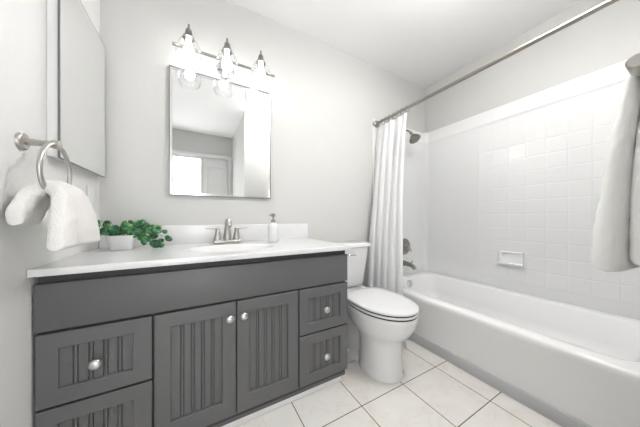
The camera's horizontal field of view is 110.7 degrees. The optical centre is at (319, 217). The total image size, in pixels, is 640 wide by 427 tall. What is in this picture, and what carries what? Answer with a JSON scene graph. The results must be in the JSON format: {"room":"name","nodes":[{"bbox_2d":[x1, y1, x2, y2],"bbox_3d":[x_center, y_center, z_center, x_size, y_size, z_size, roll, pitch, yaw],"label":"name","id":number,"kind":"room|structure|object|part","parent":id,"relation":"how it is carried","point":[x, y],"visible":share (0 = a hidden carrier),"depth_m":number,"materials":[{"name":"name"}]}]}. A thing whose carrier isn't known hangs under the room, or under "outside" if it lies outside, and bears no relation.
{"room":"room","nodes":[
{"label":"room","id":0,"kind":"room"},
{"bbox_2d":[0,0,99,426],"bbox_3d":[-0.558,-0.260,-0.055,0.120,2.440,3.030,0,0,-29],"label":"wall","id":1,"kind":"structure","parent":0,"point":[23,23],"depth_m":0.66,"materials":[{"name":"white paint"}]},
{"bbox_2d":[14,132,71,198],"bbox_3d":[-0.849,-0.154,0.674,0.084,0.201,0.180,0,0,-29],"label":"towel ring","id":2,"kind":"object","parent":1,"relation":"attached to","point":[22,141],"visible":0.8,"depth_m":0.65,"materials":[{"name":"silver metal"}]},
{"bbox_3d":[-0.846,-0.228,0.676,0.076,0.026,0.026,0,0,-29],"label":"post","id":3,"kind":"part","parent":2,"relation":"part of","materials":[{"name":"silver metal"}]},
{"bbox_2d":[5,180,99,250],"bbox_3d":[-0.812,-0.014,0.684,0.148,0.205,0.273,0,0,-29],"label":"hand towel","id":4,"kind":"object","parent":1,"relation":"attached to","point":[73,221],"visible":0.98,"depth_m":0.63,"materials":[{"name":"white fabric"}]},
{"bbox_2d":[47,0,104,177],"bbox_3d":[-1.040,-0.557,0.965,0.035,0.690,0.443,0,0,-29],"label":"medicine cabinet","id":5,"kind":"object","parent":1,"relation":"attached to","point":[75,49],"visible":0.98,"depth_m":0.88,"materials":[{"name":"white paint"}]},
{"bbox_2d":[87,185,94,208],"bbox_3d":[-1.120,-0.097,1.081,0.009,0.118,0.076,0,0,-29],"label":"light switch","id":6,"kind":"object","parent":1,"relation":"attached to","point":[90,190],"visible":0.68,"depth_m":1.08,"materials":[{"name":"white plastic"}]},
{"bbox_2d":[100,0,424,285],"bbox_3d":[-0.021,-0.260,1.913,2.740,2.440,0.120,0,0,-29],"label":"wall","id":7,"kind":"structure","parent":0,"point":[326,100],"depth_m":1.60,"materials":[{"name":"grey paint"}]},
{"bbox_2d":[99,224,307,247],"bbox_3d":[-0.641,0.103,1.484,1.237,0.116,0.021,0,0,-29],"label":"backsplash","id":8,"kind":"structure","parent":7,"relation":"attached to","point":[180,234],"depth_m":1.44,"materials":[{"name":"stone"}]},
{"bbox_2d":[169,65,270,198],"bbox_3d":[-0.640,-0.531,1.487,0.624,0.780,0.018,0,0,-29],"label":"wall mirror","id":9,"kind":"object","parent":7,"relation":"attached to","point":[220,130],"visible":1,"depth_m":1.46,"materials":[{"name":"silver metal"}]},
{"bbox_2d":[172,24,274,90],"bbox_3d":[-0.586,-1.010,1.419,0.610,0.243,0.190,0,0,-29],"label":"vanity light","id":10,"kind":"object","parent":7,"relation":"attached to","point":[224,70],"visible":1,"depth_m":1.38,"materials":[{"name":"silver metal"}]},
{"bbox_3d":[-0.766,-0.974,1.290,0.140,0.169,0.140,0,0,-29],"label":"lamp shade","id":11,"kind":"part","parent":10,"relation":"part of","materials":[{"name":"clear glass"}]},
{"bbox_3d":[-0.766,-0.987,1.290,0.060,0.130,0.060,0,0,-29],"label":"bulb","id":12,"kind":"part","parent":10,"relation":"part of","materials":[{"name":"white glass"}]},
{"bbox_3d":[-0.584,-0.974,1.392,0.140,0.169,0.140,0,0,-29],"label":"lamp shade","id":13,"kind":"part","parent":10,"relation":"part of","materials":[{"name":"clear glass"}]},
{"bbox_3d":[-0.584,-0.987,1.392,0.060,0.130,0.060,0,0,-29],"label":"bulb","id":14,"kind":"part","parent":10,"relation":"part of","materials":[{"name":"white glass"}]},
{"bbox_3d":[-0.400,-0.974,1.495,0.140,0.169,0.140,0,0,-29],"label":"lamp shade","id":15,"kind":"part","parent":10,"relation":"part of","materials":[{"name":"clear glass"}]},
{"bbox_3d":[-0.400,-0.987,1.495,0.060,0.130,0.060,0,0,-29],"label":"bulb","id":16,"kind":"part","parent":10,"relation":"part of","materials":[{"name":"white glass"}]},
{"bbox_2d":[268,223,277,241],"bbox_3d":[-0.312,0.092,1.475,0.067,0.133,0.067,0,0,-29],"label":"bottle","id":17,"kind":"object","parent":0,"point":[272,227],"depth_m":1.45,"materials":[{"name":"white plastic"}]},
{"bbox_2d":[221,376,341,426],"bbox_3d":[-0.399,0.945,1.018,1.206,0.030,0.018,0,0,-29],"label":"trim","id":18,"kind":"structure","parent":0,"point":[319,387],"depth_m":1.12,"materials":[{"name":"white paint"}]},
{"bbox_2d":[236,338,561,426],"bbox_3d":[0.690,0.990,0.644,2.980,0.060,3.030,0,0,-29],"label":"floor","id":19,"kind":"structure","parent":0,"point":[432,391],"depth_m":1.14,"materials":[{"name":"tile"}]},
{"bbox_2d":[33,250,346,426],"bbox_3d":[-0.502,0.556,1.227,1.223,0.744,0.598,0,0,-29],"label":"vanity cabinet","id":20,"kind":"object","parent":19,"relation":"on","point":[217,343],"visible":0.99,"depth_m":0.90,"materials":[{"name":"grey paint"}]},
{"bbox_3d":[-0.777,0.752,0.780,0.298,0.260,0.021,0,0,-29],"label":"drawer","id":21,"kind":"part","parent":20,"relation":"part of","materials":[{"name":"grey paint"}]},
{"bbox_3d":[-0.777,0.495,0.780,0.298,0.238,0.021,0,0,-29],"label":"drawer","id":22,"kind":"part","parent":20,"relation":"part of","materials":[{"name":"grey paint"}]},
{"bbox_3d":[-0.766,0.497,0.755,0.036,0.036,0.033,0,0,-29],"label":"knob","id":23,"kind":"part","parent":20,"relation":"part of","materials":[{"name":"silver metal"}]},
{"bbox_3d":[-0.781,0.751,0.780,0.195,0.157,0.005,0,0,-29],"label":"beadboard panel","id":24,"kind":"part","parent":20,"relation":"part of","materials":[{"name":"grey paint"}]},
{"bbox_3d":[-0.781,0.494,0.780,0.195,0.135,0.005,0,0,-29],"label":"beadboard panel","id":25,"kind":"part","parent":20,"relation":"part of","materials":[{"name":"grey paint"}]},
{"bbox_2d":[27,224,350,277],"bbox_3d":[-0.502,0.140,1.237,1.237,0.190,0.589,0,0,-29],"label":"countertop","id":26,"kind":"structure","parent":20,"relation":"on","point":[190,244],"depth_m":1.16,"materials":[{"name":"stone"}]},
{"bbox_2d":[98,219,171,250],"bbox_3d":[-0.969,0.083,1.125,0.362,0.153,0.088,0,0,-29],"label":"potted plant","id":27,"kind":"object","parent":26,"relation":"on","point":[138,229],"visible":0.94,"depth_m":1.11,"materials":[{"name":"green plant"}]},
{"bbox_3d":[-0.994,0.122,1.111,0.116,0.073,0.088,0,0,-29],"label":"pot","id":28,"kind":"part","parent":27,"relation":"part of","materials":[{"name":"white ceramic"}]},
{"bbox_2d":[205,218,247,243],"bbox_3d":[-0.568,0.080,1.367,0.251,0.159,0.144,0,0,-29],"label":"faucet","id":29,"kind":"object","parent":26,"relation":"on","point":[228,223],"visible":1,"depth_m":1.38,"materials":[{"name":"silver metal"}]},
{"bbox_3d":[-0.639,0.103,1.379,0.050,0.083,0.050,0,0,-29],"label":"handle","id":30,"kind":"part","parent":29,"relation":"part of","materials":[{"name":"silver metal"}]},
{"bbox_3d":[-0.568,0.073,1.367,0.051,0.145,0.142,0,0,-29],"label":"spout","id":31,"kind":"part","parent":29,"relation":"part of","materials":[{"name":"silver metal"}]},
{"bbox_3d":[-0.541,0.103,1.433,0.050,0.083,0.050,0,0,-29],"label":"handle","id":32,"kind":"part","parent":29,"relation":"part of","materials":[{"name":"silver metal"}]},
{"bbox_2d":[268,213,277,241],"bbox_3d":[-0.314,0.064,1.475,0.070,0.190,0.067,0,0,-29],"label":"soap dispenser","id":33,"kind":"object","parent":26,"relation":"on","point":[272,227],"visible":1,"depth_m":1.45,"materials":[{"name":"white"}]},
{"bbox_3d":[-0.512,0.629,0.929,0.296,0.506,0.021,0,0,-29],"label":"door","id":34,"kind":"part","parent":20,"relation":"part of","materials":[{"name":"grey paint"}]},
{"bbox_3d":[-0.514,0.621,0.929,0.189,0.379,0.005,0,0,-29],"label":"beadboard panel","id":35,"kind":"part","parent":20,"relation":"part of","materials":[{"name":"grey paint"}]},
{"bbox_3d":[-0.393,0.440,0.964,0.036,0.036,0.033,0,0,-29],"label":"knob","id":36,"kind":"part","parent":20,"relation":"part of","materials":[{"name":"silver metal"}]},
{"bbox_3d":[-0.342,0.440,0.993,0.036,0.036,0.033,0,0,-29],"label":"knob","id":37,"kind":"part","parent":20,"relation":"part of","materials":[{"name":"silver metal"}]},
{"bbox_3d":[-0.247,0.629,1.077,0.300,0.506,0.021,0,0,-29],"label":"door","id":38,"kind":"part","parent":20,"relation":"part of","materials":[{"name":"grey paint"}]},
{"bbox_3d":[-0.249,0.621,1.078,0.192,0.379,0.005,0,0,-29],"label":"beadboard panel","id":39,"kind":"part","parent":20,"relation":"part of","materials":[{"name":"grey paint"}]},
{"bbox_3d":[0.023,0.752,1.228,0.306,0.260,0.021,0,0,-29],"label":"drawer","id":40,"kind":"part","parent":20,"relation":"part of","materials":[{"name":"grey paint"}]},
{"bbox_3d":[0.023,0.495,1.228,0.306,0.238,0.021,0,0,-29],"label":"drawer","id":41,"kind":"part","parent":20,"relation":"part of","materials":[{"name":"grey paint"}]},
{"bbox_3d":[0.022,0.751,1.229,0.204,0.157,0.005,0,0,-29],"label":"beadboard panel","id":42,"kind":"part","parent":20,"relation":"part of","materials":[{"name":"grey paint"}]},
{"bbox_3d":[0.022,0.494,1.229,0.204,0.135,0.005,0,0,-29],"label":"beadboard panel","id":43,"kind":"part","parent":20,"relation":"part of","materials":[{"name":"grey paint"}]},
{"bbox_3d":[0.035,0.753,1.204,0.036,0.036,0.033,0,0,-29],"label":"knob","id":44,"kind":"part","parent":20,"relation":"part of","materials":[{"name":"silver metal"}]},
{"bbox_3d":[0.035,0.499,1.204,0.036,0.036,0.033,0,0,-29],"label":"knob","id":45,"kind":"part","parent":20,"relation":"part of","materials":[{"name":"silver metal"}]},
{"bbox_2d":[333,241,418,383],"bbox_3d":[0.313,0.582,1.560,0.494,0.755,0.809,0,0,-29],"label":"toilet","id":46,"kind":"object","parent":19,"relation":"on","point":[379,320],"visible":0.75,"depth_m":1.33,"materials":[{"name":"white ceramic"}]},
{"bbox_3d":[0.170,0.222,1.816,0.494,0.036,0.223,0,0,-29],"label":"tank lid","id":47,"kind":"part","parent":46,"relation":"part of","materials":[{"name":"white ceramic"}]},
{"bbox_3d":[0.168,0.402,1.819,0.464,0.323,0.200,0,0,-29],"label":"tank","id":48,"kind":"part","parent":46,"relation":"part of","materials":[{"name":"white ceramic"}]},
{"bbox_3d":[0.394,0.549,1.415,0.362,0.014,0.476,0,0,-29],"label":"seat","id":49,"kind":"part","parent":46,"relation":"part of","materials":[{"name":"white plastic"}]},
{"bbox_3d":[0.393,0.526,1.417,0.362,0.022,0.481,0,0,-29],"label":"lid","id":50,"kind":"part","parent":46,"relation":"part of","materials":[{"name":"white plastic"}]},
{"bbox_3d":[0.385,0.760,1.432,0.360,0.397,0.513,0,0,-29],"label":"bowl","id":51,"kind":"part","parent":46,"relation":"part of","materials":[{"name":"white ceramic"}]},
{"bbox_2d":[403,271,639,426],"bbox_3d":[1.238,0.780,1.638,0.808,0.360,1.586,0,0,-29],"label":"bathtub","id":52,"kind":"object","parent":19,"relation":"on","point":[582,362],"visible":0.79,"depth_m":1.30,"materials":[{"name":"white ceramic"}]},
{"bbox_3d":[0.903,0.662,2.225,0.072,0.072,0.022,0,0,-29],"label":"overflow plate","id":53,"kind":"part","parent":52,"relation":"part of","materials":[{"name":"silver metal"}]},
{"bbox_2d":[373,59,639,319],"bbox_3d":[1.244,-0.182,1.643,0.795,1.560,1.585,0,0,-29],"label":"tub surround","id":54,"kind":"object","parent":52,"relation":"on","point":[507,196],"visible":0.91,"depth_m":1.75,"materials":[{"name":"white tile"}]},
{"bbox_2d":[403,238,411,254],"bbox_3d":[0.914,0.303,2.319,0.174,0.174,0.063,0,0,-29],"label":"shower valve","id":55,"kind":"object","parent":54,"relation":"attached to","point":[406,244],"visible":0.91,"depth_m":2.33,"materials":[{"name":"silver metal"}]},
{"bbox_2d":[403,260,415,269],"bbox_3d":[0.922,0.480,2.273,0.060,0.090,0.153,0,0,-29],"label":"tub spout","id":56,"kind":"object","parent":54,"relation":"attached to","point":[405,263],"visible":0.95,"depth_m":2.26,"materials":[{"name":"silver metal"}]},
{"bbox_2d":[406,129,420,143],"bbox_3d":[0.905,-0.845,2.233,0.112,0.200,0.225,0,0,-29],"label":"shower","id":57,"kind":"object","parent":54,"relation":"attached to","point":[414,138],"visible":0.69,"depth_m":2.17,"materials":[{"name":"silver metal"}]},
{"bbox_3d":[1.570,0.333,1.822,0.036,0.110,0.163,0,0,-29],"label":"soap dish","id":58,"kind":"part","parent":54,"relation":"part of","materials":[{"name":"white ceramic"}]},
{"bbox_2d":[227,0,580,88],"bbox_3d":[0.690,-1.510,0.644,2.980,0.060,3.030,0,0,-29],"label":"ceiling","id":59,"kind":"structure","parent":0,"point":[421,43],"depth_m":1.71,"materials":[{"name":"white paint"}]},
{"bbox_2d":[373,0,618,127],"bbox_3d":[0.926,-0.912,1.464,0.068,0.068,1.589,0,0,-29],"label":"shower rod","id":60,"kind":"object","parent":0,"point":[606,3],"visible":0.96,"depth_m":1.20,"materials":[{"name":"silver metal"}]},
{"bbox_2d":[408,333,591,426],"bbox_3d":[0.882,0.926,1.440,0.013,0.068,1.588,0,0,-29],"label":"baseboard","id":61,"kind":"structure","parent":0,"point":[554,414],"depth_m":1.20,"materials":[{"name":"grey"}]},
{"bbox_2d":[425,0,639,132],"bbox_3d":[1.615,-0.260,1.918,0.120,2.440,1.710,0,0,-29],"label":"wall","id":62,"kind":"structure","parent":0,"point":[609,36],"depth_m":1.67,"materials":[{"name":"grey paint"}]},
{"bbox_3d":[1.611,-0.260,0.179,1.826,2.440,1.320,0,0,-29],"label":"wall","id":63,"kind":"structure","parent":0,"visible":0},
{"bbox_2d":[591,74,639,271],"bbox_3d":[1.016,-0.132,0.708,0.468,0.569,0.147,0,0,-29],"label":"bath towel","id":64,"kind":"object","parent":63,"relation":"attached to","point":[616,229],"visible":0.98,"depth_m":0.60,"materials":[{"name":"white fabric"}]},
{"bbox_2d":[625,53,639,76],"bbox_3d":[1.022,-0.382,0.652,0.564,0.048,0.080,0,0,-29],"label":"towel bar","id":65,"kind":"object","parent":63,"relation":"attached to","point":[632,64],"visible":1,"depth_m":0.54,"materials":[{"name":"silver metal"}]},
{"label":"curtain ring","id":66,"kind":"object","parent":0,"visible":0},
{"bbox_2d":[365,113,406,348],"bbox_3d":[0.585,0.037,1.876,0.216,1.830,0.511,0,0,-29],"label":"shower curtain","id":67,"kind":"object","parent":66,"relation":"hanging from","point":[384,270],"visible":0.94,"depth_m":1.89,"materials":[{"name":"white fabric"}]}
]}

